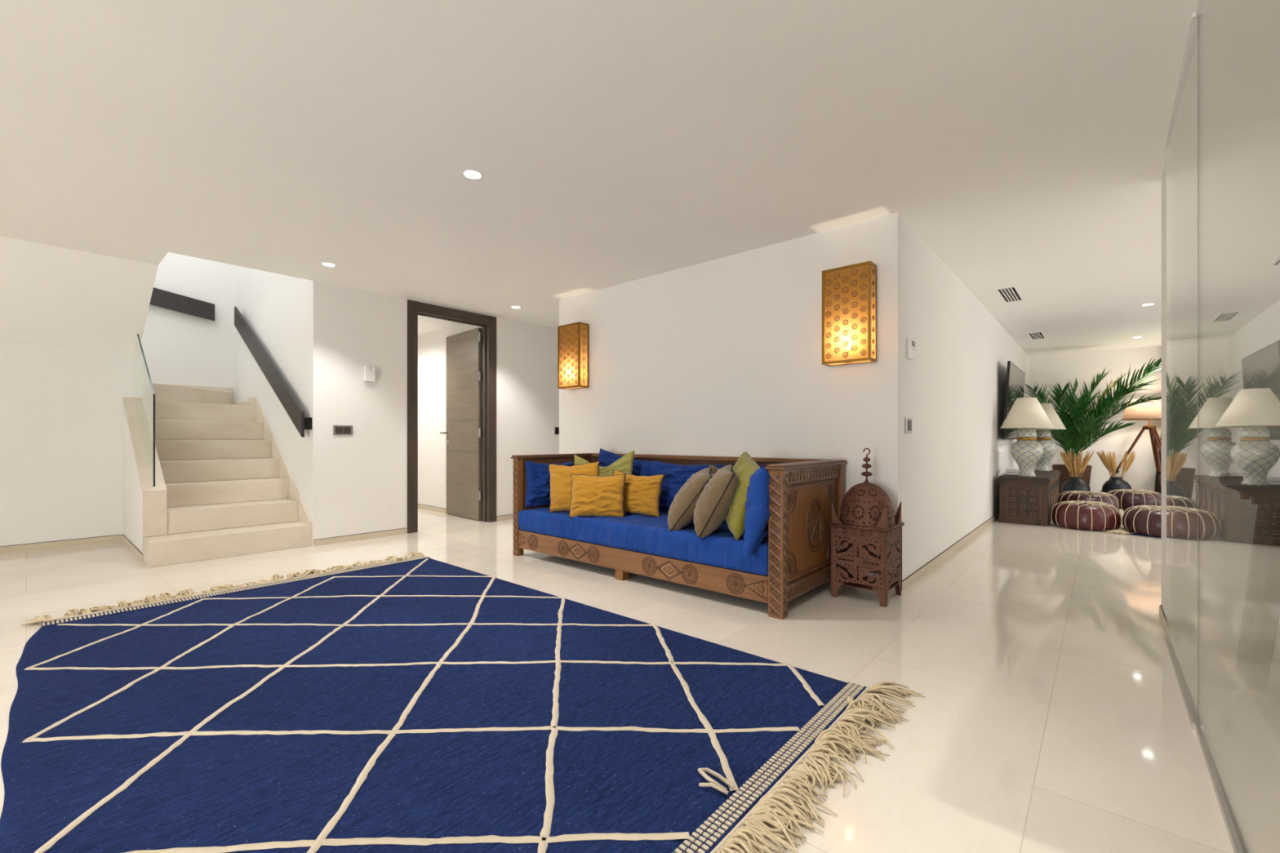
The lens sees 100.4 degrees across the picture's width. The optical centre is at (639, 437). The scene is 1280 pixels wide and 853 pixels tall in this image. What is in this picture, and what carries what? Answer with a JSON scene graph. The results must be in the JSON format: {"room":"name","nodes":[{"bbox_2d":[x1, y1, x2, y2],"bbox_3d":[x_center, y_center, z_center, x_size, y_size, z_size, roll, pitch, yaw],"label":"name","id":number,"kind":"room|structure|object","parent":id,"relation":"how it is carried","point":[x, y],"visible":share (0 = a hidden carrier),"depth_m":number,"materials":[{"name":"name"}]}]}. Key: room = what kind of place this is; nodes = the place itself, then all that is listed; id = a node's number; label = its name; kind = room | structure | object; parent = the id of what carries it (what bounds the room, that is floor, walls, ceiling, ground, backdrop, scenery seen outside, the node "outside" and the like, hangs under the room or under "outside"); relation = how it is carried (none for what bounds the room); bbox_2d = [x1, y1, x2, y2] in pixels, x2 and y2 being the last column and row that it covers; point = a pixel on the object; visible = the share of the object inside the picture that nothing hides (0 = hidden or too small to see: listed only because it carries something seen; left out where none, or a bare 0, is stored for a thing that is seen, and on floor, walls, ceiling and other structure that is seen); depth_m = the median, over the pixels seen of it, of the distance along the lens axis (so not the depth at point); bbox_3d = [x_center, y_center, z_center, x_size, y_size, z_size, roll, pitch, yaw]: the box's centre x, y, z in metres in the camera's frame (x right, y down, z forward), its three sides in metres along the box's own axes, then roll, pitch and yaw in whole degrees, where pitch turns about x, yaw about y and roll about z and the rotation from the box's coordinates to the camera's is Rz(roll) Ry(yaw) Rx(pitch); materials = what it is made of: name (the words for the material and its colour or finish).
{"room":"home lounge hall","nodes":[
{"label":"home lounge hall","id":0,"kind":"room"},
{"bbox_2d":[0,342,132,546],"bbox_3d":[-7.411,0.090,2.845,0.200,1.860,6.975,0,0,41],"label":"wall","id":1,"kind":"structure","parent":0,"point":[61,410],"depth_m":4.98,"materials":[{"name":"paint"}]},
{"bbox_2d":[0,534,121,553],"bbox_3d":[-7.378,0.990,2.722,0.010,0.060,6.832,0,0,41],"label":"baseboard","id":2,"kind":"structure","parent":1,"relation":"attached to","point":[17,548],"depth_m":4.97,"materials":[{"name":"stone"}]},
{"bbox_2d":[0,235,158,354],"bbox_3d":[-6.881,-1.335,2.365,1.230,0.990,6.945,0,0,41],"label":"wall","id":3,"kind":"structure","parent":0,"point":[53,296],"depth_m":4.58,"materials":[{"name":"paint"}]},
{"bbox_2d":[121,534,142,561],"bbox_3d":[-4.623,0.990,4.849,1.360,0.060,0.010,0,0,41],"label":"baseboard","id":4,"kind":"structure","parent":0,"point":[138,553],"depth_m":4.76,"materials":[{"name":"stone"}]},
{"bbox_2d":[141,252,235,404],"bbox_3d":[-6.900,-1.580,5.133,0.250,5.200,5.100,0,0,41],"label":"wall","id":5,"kind":"structure","parent":0,"point":[180,348],"depth_m":6.56,"materials":[{"name":"paint"}]},
{"bbox_2d":[149,287,214,320],"bbox_3d":[-6.009,-1.726,5.914,0.070,0.527,2.048,0,0,41],"label":"handrail","id":6,"kind":"object","parent":5,"relation":"attached to","point":[160,298],"visible":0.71,"depth_m":6.43,"materials":[{"name":"brown wood"}]},
{"bbox_2d":[235,265,311,317],"bbox_3d":[-5.835,-1.630,4.109,3.200,5.300,5.250,0,0,41],"label":"wall","id":7,"kind":"structure","parent":0,"point":[255,289],"depth_m":6.18,"materials":[{"name":"paint"}]},
{"bbox_2d":[235,280,328,546],"bbox_3d":[-4.103,-0.233,5.997,2.840,2.505,0.128,0,0,41],"label":"wall","id":8,"kind":"structure","parent":0,"point":[292,330],"depth_m":5.26,"materials":[{"name":"paint"}]},
{"bbox_2d":[234,306,311,436],"bbox_3d":[-4.068,-0.819,5.831,2.510,1.624,0.077,0,0,41],"label":"handrail","id":9,"kind":"object","parent":8,"relation":"attached to","point":[290,403],"visible":1,"depth_m":5.58,"materials":[{"name":"brown wood"}]},
{"bbox_2d":[328,283,559,537],"bbox_3d":[-1.304,-0.233,7.160,0.140,2.505,5.300,0,0,41],"label":"wall","id":10,"kind":"structure","parent":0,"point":[367,468],"depth_m":5.54,"materials":[{"name":"paint"}]},
{"bbox_2d":[333,425,352,435],"bbox_3d":[-2.898,-0.074,5.206,0.016,0.096,0.176,0,0,41],"label":"light switch","id":11,"kind":"object","parent":10,"relation":"attached to","point":[337,429],"visible":1,"depth_m":5.20,"materials":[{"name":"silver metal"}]},
{"bbox_2d":[313,528,407,546],"bbox_3d":[-2.776,0.990,5.351,0.010,0.060,0.893,0,0,41],"label":"baseboard","id":12,"kind":"structure","parent":10,"relation":"attached to","point":[318,542],"depth_m":5.31,"materials":[{"name":"stone"}]},
{"bbox_2d":[363,365,375,382],"bbox_3d":[-2.727,-0.645,5.379,0.047,0.154,0.104,0,0,41],"label":"alarm box","id":13,"kind":"object","parent":10,"relation":"attached to","point":[369,372],"visible":1,"depth_m":5.36,"materials":[{"name":"white plastic"}]},
{"bbox_2d":[407,299,496,533],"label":"door","id":14,"kind":"structure","parent":10,"relation":"in","point":[471,354],"depth_m":6.52,"materials":[{"name":"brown wood"}]},
{"bbox_2d":[496,514,512,521],"bbox_3d":[-0.698,0.990,7.743,0.010,0.060,3.225,0,0,41],"label":"baseboard","id":15,"kind":"structure","parent":10,"relation":"attached to","point":[502,517],"depth_m":6.61,"materials":[{"name":"stone"}]},
{"bbox_2d":[555,426,559,434],"bbox_3d":[-1.121,-0.095,7.253,0.015,0.100,0.090,0,0,41],"label":"light switch","id":16,"kind":"object","parent":10,"relation":"attached to","point":[557,428],"visible":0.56,"depth_m":7.24,"materials":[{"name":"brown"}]},
{"bbox_2d":[417,323,481,508],"bbox_3d":[-3.946,-0.233,7.237,3.950,2.505,1.950,0,0,41],"label":"wall","id":17,"kind":"structure","parent":0,"point":[432,421],"depth_m":7.46,"materials":[{"name":"paint"}]},
{"bbox_2d":[417,503,445,513],"bbox_3d":[-3.310,0.990,7.816,3.750,0.060,0.010,0,0,41],"label":"baseboard","id":18,"kind":"structure","parent":17,"relation":"attached to","point":[420,506],"depth_m":7.46,"materials":[{"name":"stone"}]},
{"bbox_2d":[0,0,1279,356],"bbox_3d":[-0.141,-1.610,4.030,13.900,0.250,18.900,0,0,41],"label":"ceiling","id":19,"kind":"structure","parent":0,"point":[611,142],"depth_m":2.64,"materials":[{"name":"paint"}]},
{"bbox_2d":[320,262,336,266],"bbox_3d":[-2.667,-1.484,4.569,0.116,0.003,0.116,0,0,41],"label":"recessed light","id":20,"kind":"object","parent":19,"relation":"in","point":[325,264],"visible":1,"depth_m":4.57,"materials":[{"name":"white plastic"}]},
{"bbox_2d":[462,169,483,179],"bbox_3d":[-0.944,-1.484,3.008,0.116,0.003,0.116,0,0,41],"label":"recessed light","id":21,"kind":"object","parent":19,"relation":"in","point":[469,174],"visible":1,"depth_m":3.00,"materials":[{"name":"white plastic"}]},
{"bbox_2d":[511,306,520,308],"bbox_3d":[-1.410,-1.484,6.061,0.116,0.003,0.116,0,0,41],"label":"recessed light","id":22,"kind":"object","parent":19,"relation":"in","point":[513,307],"visible":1,"depth_m":6.06,"materials":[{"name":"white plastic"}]},
{"bbox_2d":[992,285,1026,303],"bbox_3d":[3.843,-1.482,5.537,0.210,0.006,0.740,0,0,41],"label":"ceiling vent","id":23,"kind":"object","parent":19,"relation":"in","point":[1014,293],"visible":1,"depth_m":5.51,"materials":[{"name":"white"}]},
{"bbox_2d":[1025,331,1048,340],"bbox_3d":[5.771,-1.482,7.756,0.210,0.006,0.700,0,0,41],"label":"ceiling vent","id":24,"kind":"object","parent":19,"relation":"in","point":[1039,335],"visible":1,"depth_m":7.75,"materials":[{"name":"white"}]},
{"bbox_2d":[1141,302,1155,306],"bbox_3d":[5.658,-1.484,5.940,0.116,0.003,0.116,0,0,41],"label":"recessed light","id":25,"kind":"object","parent":19,"relation":"in","point":[1152,304],"visible":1,"depth_m":5.95,"materials":[{"name":"white plastic"}]},
{"bbox_2d":[0,508,1279,852],"bbox_3d":[-0.141,1.080,4.030,13.900,0.120,18.900,0,0,41],"label":"floor","id":26,"kind":"structure","parent":0,"point":[1052,717],"depth_m":2.39,"materials":[{"name":"tile"}]},
{"bbox_2d":[122,382,311,568],"bbox_3d":[-4.871,0.190,5.139,2.805,1.660,2.170,0,0,41],"label":"staircase","id":27,"kind":"structure","parent":26,"relation":"on","point":[225,486],"depth_m":5.09,"materials":[{"name":"stone"}]},
{"bbox_2d":[132,333,155,486],"bbox_3d":[-4.583,-0.297,4.917,1.331,1.414,0.012,0,0,41],"label":"glass balustrade","id":28,"kind":"object","parent":27,"relation":"on","point":[143,391],"visible":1,"depth_m":4.79,"materials":[{"name":"clear glass"}]},
{"bbox_2d":[0,551,924,852],"bbox_3d":[-1.167,0.992,2.489,4.024,0.054,2.540,0,0,41],"label":"area rug","id":29,"kind":"object","parent":26,"relation":"on","point":[411,703],"visible":1,"depth_m":1.86,"materials":[{"name":"blue fabric"}]},
{"bbox_2d":[511,453,847,619],"bbox_3d":[0.161,0.586,4.173,2.548,0.868,0.989,0,0,41],"label":"sofa","id":30,"kind":"object","parent":26,"relation":"on","point":[793,559],"visible":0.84,"depth_m":3.48,"materials":[{"name":"brown wood"}]},
{"bbox_2d":[524,461,573,507],"bbox_3d":[-0.806,0.411,4.768,0.516,0.417,0.211,0,0,-43],"label":"cushion","id":31,"kind":"object","parent":30,"relation":"on","point":[537,475],"visible":0.49,"depth_m":4.62,"materials":[{"name":"blue fabric"}]},
{"bbox_2d":[548,461,599,512],"bbox_3d":[-0.540,0.406,4.399,0.482,0.436,0.170,0,0,13],"label":"cushion","id":32,"kind":"object","parent":30,"relation":"on","point":[561,481],"visible":0.63,"depth_m":4.36,"materials":[{"name":"yellow fabric"}]},
{"bbox_2d":[568,473,626,517],"bbox_3d":[-0.332,0.454,4.168,0.447,0.343,0.183,0,0,9],"label":"cushion","id":33,"kind":"object","parent":30,"relation":"on","point":[592,495],"visible":0.98,"depth_m":4.11,"materials":[{"name":"yellow fabric"}]},
{"bbox_2d":[573,450,634,476],"bbox_3d":[-0.321,0.363,4.584,0.632,0.513,0.172,0,0,24],"label":"cushion","id":34,"kind":"object","parent":30,"relation":"on","point":[624,464],"visible":0.28,"depth_m":4.50,"materials":[{"name":"fabric"}]},
{"bbox_2d":[597,448,653,475],"bbox_3d":[-0.155,0.358,4.811,0.793,0.524,0.201,0,0,43],"label":"cushion","id":35,"kind":"object","parent":30,"relation":"on","point":[640,467],"visible":0.23,"depth_m":4.69,"materials":[{"name":"blue fabric"}]},
{"bbox_2d":[612,470,664,516],"bbox_3d":[-0.031,0.443,4.257,0.456,0.365,0.175,0,0,14],"label":"cushion","id":36,"kind":"object","parent":30,"relation":"on","point":[642,495],"visible":0.65,"depth_m":4.19,"materials":[{"name":"yellow fabric"}]},
{"bbox_2d":[667,467,713,532],"bbox_3d":[0.358,0.421,3.701,0.335,0.405,0.430,0,0,12],"label":"cushion","id":37,"kind":"object","parent":30,"relation":"on","point":[681,512],"visible":0.89,"depth_m":3.52,"materials":[{"name":"beige fabric"}]},
{"bbox_2d":[651,461,733,511],"bbox_3d":[0.384,0.410,4.316,0.804,0.420,0.242,0,0,42],"label":"cushion","id":38,"kind":"object","parent":30,"relation":"on","point":[676,475],"visible":0.38,"depth_m":4.33,"materials":[{"name":"blue fabric"}]},
{"bbox_2d":[708,463,719,474],"bbox_3d":[0.667,0.409,3.872,0.492,0.433,0.161,0,0,33],"label":"cushion","id":39,"kind":"object","parent":30,"relation":"on","point":[714,468],"visible":0.04,"depth_m":3.96,"materials":[{"name":"beige fabric"}]},
{"bbox_2d":[693,464,738,537],"bbox_3d":[0.500,0.400,3.470,0.303,0.444,0.446,0,0,12],"label":"cushion","id":40,"kind":"object","parent":30,"relation":"on","point":[713,504],"visible":0.91,"depth_m":3.29,"materials":[{"name":"beige fabric"}]},
{"bbox_2d":[724,451,759,540],"bbox_3d":[0.646,0.354,3.388,0.217,0.532,0.554,0,0,-4],"label":"cushion","id":41,"kind":"object","parent":30,"relation":"on","point":[745,466],"visible":0.51,"depth_m":3.24,"materials":[{"name":"green fabric"}]},
{"bbox_2d":[742,467,770,558],"bbox_3d":[0.721,0.423,3.224,0.190,0.510,0.490,0,0,12],"label":"cushion","id":42,"kind":"object","parent":30,"relation":"on","point":[757,516],"visible":0.76,"depth_m":3.02,"materials":[{"name":"fabric"}]},
{"bbox_2d":[828,448,904,607],"bbox_3d":[1.462,0.543,3.439,0.367,0.954,0.367,0,0,41],"label":"lantern","id":43,"kind":"object","parent":26,"relation":"on","point":[842,529],"visible":1,"depth_m":3.34,"materials":[{"name":"red metal"}]},
{"bbox_2d":[996,470,1060,526],"bbox_3d":[5.166,0.743,7.036,0.511,0.555,2.010,0,0,41],"label":"chest","id":44,"kind":"object","parent":26,"relation":"on","point":[1027,500],"visible":1,"depth_m":6.31,"materials":[{"name":"brown wood"}]},
{"bbox_2d":[1005,468,1018,475],"bbox_3d":[4.715,0.427,6.739,0.140,0.075,0.202,0,0,41],"label":"box","id":45,"kind":"object","parent":44,"relation":"on","point":[1008,471],"visible":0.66,"depth_m":6.67,"materials":[{"name":"white plastic"}]},
{"bbox_2d":[1000,397,1053,476],"bbox_3d":[4.672,-0.008,6.446,0.533,0.946,0.533,0,0,41],"label":"table lamp","id":46,"kind":"object","parent":44,"relation":"on","point":[1026,414],"visible":0.99,"depth_m":6.35,"materials":[{"name":"ceramic"}]},
{"bbox_2d":[1016,427,1036,437],"bbox_3d":[4.672,-0.068,6.446,0.198,0.130,0.198,0,0,41],"label":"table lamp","id":47,"kind":"object","parent":46,"relation":"on","point":[1023,432],"depth_m":6.38,"materials":[{"name":"ceramic"}]},
{"bbox_2d":[1010,440,1043,476],"bbox_3d":[4.672,0.247,6.446,0.327,0.437,0.327,0,0,41],"label":"lamp base","id":48,"kind":"object","parent":46,"relation":"on","point":[1026,454],"depth_m":6.36,"materials":[{"name":"ceramic"}]},
{"bbox_2d":[1034,403,1066,471],"bbox_3d":[5.687,-0.008,7.537,0.533,0.946,0.533,0,0,41],"label":"table lamp","id":49,"kind":"object","parent":44,"relation":"on","point":[1043,436],"visible":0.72,"depth_m":7.42,"materials":[{"name":"ceramic"}]},
{"bbox_2d":[1035,429,1051,437],"bbox_3d":[5.687,-0.068,7.537,0.198,0.130,0.198,0,0,41],"label":"table lamp","id":50,"kind":"object","parent":49,"relation":"on","point":[1040,433],"depth_m":7.46,"materials":[{"name":"ceramic"}]},
{"bbox_2d":[1034,440,1057,471],"bbox_3d":[5.687,0.247,7.537,0.327,0.437,0.327,0,0,41],"label":"lamp base","id":51,"kind":"object","parent":49,"relation":"on","point":[1050,449],"depth_m":7.43,"materials":[{"name":"ceramic"}]},
{"bbox_2d":[1051,464,1092,494],"bbox_3d":[7.188,0.738,8.883,0.524,0.565,0.524,0,0,41],"label":"basket","id":52,"kind":"object","parent":26,"relation":"on","point":[1064,475],"visible":0.38,"depth_m":8.74,"materials":[{"name":"brown wicker"}]},
{"bbox_2d":[1023,357,1161,466],"bbox_3d":[7.117,-0.094,8.264,1.863,2.128,1.468,0,0,44],"label":"potted palm","id":53,"kind":"object","parent":52,"relation":"in","point":[1079,431],"visible":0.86,"depth_m":8.36,"materials":[{"name":"green plant"}]},
{"bbox_2d":[1061,476,1090,493],"bbox_3d":[6.932,0.822,8.483,0.364,0.397,0.364,0,0,41],"label":"vase","id":54,"kind":"object","parent":26,"relation":"on","point":[1074,483],"visible":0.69,"depth_m":8.39,"materials":[{"name":"black ceramic"}]},
{"bbox_2d":[1059,448,1093,477],"bbox_3d":[6.938,0.554,8.475,0.439,0.752,0.350,0,0,31],"label":"bunch","id":55,"kind":"object","parent":54,"relation":"in","point":[1068,462],"visible":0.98,"depth_m":8.43,"materials":[{"name":"plant"}]},
{"bbox_2d":[1050,500,1121,531],"bbox_3d":[5.072,0.874,6.077,0.624,0.295,0.622,0,0,30],"label":"pouf","id":56,"kind":"object","parent":26,"relation":"on","point":[1073,514],"visible":0.98,"depth_m":5.87,"materials":[{"name":"red leather"}]},
{"bbox_2d":[1057,490,1119,511],"bbox_3d":[6.184,0.882,7.371,0.664,0.280,0.663,0,0,35],"label":"pouf","id":57,"kind":"object","parent":26,"relation":"on","point":[1103,497],"visible":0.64,"depth_m":7.19,"materials":[{"name":"red leather"}]},
{"bbox_2d":[1101,476,1131,493],"bbox_3d":[7.564,0.822,8.463,0.364,0.397,0.364,0,0,41],"label":"vase","id":58,"kind":"object","parent":26,"relation":"on","point":[1114,483],"visible":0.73,"depth_m":8.39,"materials":[{"name":"black ceramic"}]},
{"bbox_2d":[1096,449,1135,479],"bbox_3d":[7.591,0.560,8.513,0.468,0.741,0.249,0,0,29],"label":"bunch","id":59,"kind":"object","parent":58,"relation":"in","point":[1109,462],"visible":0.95,"depth_m":8.46,"materials":[{"name":"plant"}]},
{"bbox_2d":[1100,398,1161,492],"bbox_3d":[7.741,0.213,8.265,0.925,1.627,0.847,0,0,28],"label":"lamp","id":60,"kind":"object","parent":26,"relation":"on","point":[1148,411],"visible":0.67,"depth_m":8.23,"materials":[{"name":"brown wood"}]},
{"bbox_2d":[1105,508,1159,537],"bbox_3d":[6.823,1.003,5.854,2.596,0.034,2.857,0,0,41],"label":"area rug","id":61,"kind":"object","parent":26,"relation":"on","point":[1121,530],"visible":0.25,"depth_m":5.68,"materials":[{"name":"beige fabric"}]},
{"bbox_2d":[1121,505,1161,537],"bbox_3d":[5.500,0.868,5.607,0.648,0.285,0.644,0,0,21],"label":"pouf","id":62,"kind":"object","parent":61,"relation":"on","point":[1139,519],"visible":0.49,"depth_m":5.54,"materials":[{"name":"red leather"}]},
{"bbox_2d":[1106,488,1161,510],"bbox_3d":[7.007,0.880,7.556,0.643,0.284,0.647,0,0,24],"label":"pouf","id":63,"kind":"object","parent":26,"relation":"on","point":[1127,498],"visible":0.7,"depth_m":7.36,"materials":[{"name":"red leather"}]},
{"bbox_2d":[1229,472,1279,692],"bbox_3d":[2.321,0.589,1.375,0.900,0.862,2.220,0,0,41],"label":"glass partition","id":64,"kind":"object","parent":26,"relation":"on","point":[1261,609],"visible":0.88,"depth_m":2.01,"materials":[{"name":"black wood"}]},
{"bbox_2d":[559,212,1029,580],"bbox_3d":[3.180,-0.233,7.808,3.400,2.505,8.440,0,0,41],"label":"wall","id":65,"kind":"structure","parent":0,"point":[721,357],"depth_m":4.33,"materials":[{"name":"paint"}]},
{"bbox_2d":[557,321,588,389],"bbox_3d":[-0.686,-0.834,5.481,0.325,0.648,0.135,0,0,41],"label":"wall sconce","id":66,"kind":"object","parent":65,"relation":"attached to","point":[572,341],"visible":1,"depth_m":5.41,"materials":[{"name":"gold metal"}]},
{"bbox_2d":[822,261,876,366],"bbox_3d":[1.428,-0.834,3.644,0.325,0.648,0.135,0,0,41],"label":"wall sconce","id":67,"kind":"object","parent":65,"relation":"attached to","point":[849,297],"visible":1,"depth_m":3.59,"materials":[{"name":"gold metal"}]},
{"bbox_2d":[828,580,895,592],"bbox_3d":[0.409,0.990,4.619,3.400,0.060,0.010,0,0,41],"label":"baseboard","id":68,"kind":"structure","parent":65,"relation":"attached to","point":[892,590],"depth_m":3.52,"materials":[{"name":"stone"}]},
{"bbox_2d":[905,417,911,433],"bbox_3d":[1.853,-0.085,3.676,0.016,0.104,0.130,0,0,41],"label":"light switch","id":69,"kind":"object","parent":65,"relation":"attached to","point":[908,420],"visible":1,"depth_m":3.65,"materials":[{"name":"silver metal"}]},
{"bbox_2d":[906,337,915,359],"bbox_3d":[1.883,-0.616,3.702,0.028,0.140,0.124,0,0,41],"label":"thermostat","id":70,"kind":"object","parent":65,"relation":"attached to","point":[910,342],"visible":1,"depth_m":3.66,"materials":[{"name":"white plastic"}]},
{"bbox_2d":[901,511,999,591],"bbox_3d":[4.398,0.990,6.611,0.010,0.060,8.250,0,0,41],"label":"baseboard","id":71,"kind":"structure","parent":65,"relation":"attached to","point":[930,565],"depth_m":4.46,"materials":[{"name":"stone"}]},
{"bbox_2d":[996,450,1004,472],"bbox_3d":[4.745,0.305,7.005,0.009,0.260,0.700,0,0,41],"label":"panel","id":72,"kind":"object","parent":65,"relation":"attached to","point":[1000,455],"visible":1,"depth_m":6.92,"materials":[{"name":"white plastic"}]},
{"bbox_2d":[1002,360,1025,439],"bbox_3d":[5.159,-0.473,7.387,0.135,0.990,1.720,0,0,41],"label":"television","id":73,"kind":"object","parent":65,"relation":"attached to","point":[1015,377],"visible":0.74,"depth_m":7.01,"materials":[{"name":"black"}]},
{"bbox_2d":[1029,346,1161,492],"bbox_3d":[9.136,-0.233,8.092,5.220,2.505,0.200,0,0,41],"label":"wall","id":74,"kind":"structure","parent":0,"point":[1051,369],"depth_m":8.99,"materials":[{"name":"paint"}]},
{"bbox_2d":[1164,0,1252,852],"bbox_3d":[1.238,-0.233,1.036,0.040,2.505,4.396,0,0,41],"label":"glass wall","id":75,"kind":"structure","parent":0,"point":[1222,24],"depth_m":1.74,"materials":[{"name":"clear glass"}]},
{"bbox_2d":[1159,604,1166,634],"bbox_3d":[2.836,0.990,2.888,0.010,0.060,0.480,0,0,41],"label":"baseboard","id":76,"kind":"structure","parent":75,"relation":"attached to","point":[1163,620],"depth_m":2.87,"materials":[{"name":"stone"}]},
{"bbox_2d":[1161,115,1279,658],"bbox_3d":[4.256,-0.233,1.657,3.748,2.505,0.495,0,0,41],"label":"wall","id":77,"kind":"structure","parent":0,"point":[1254,410],"depth_m":2.52,"materials":[{"name":"paint"}]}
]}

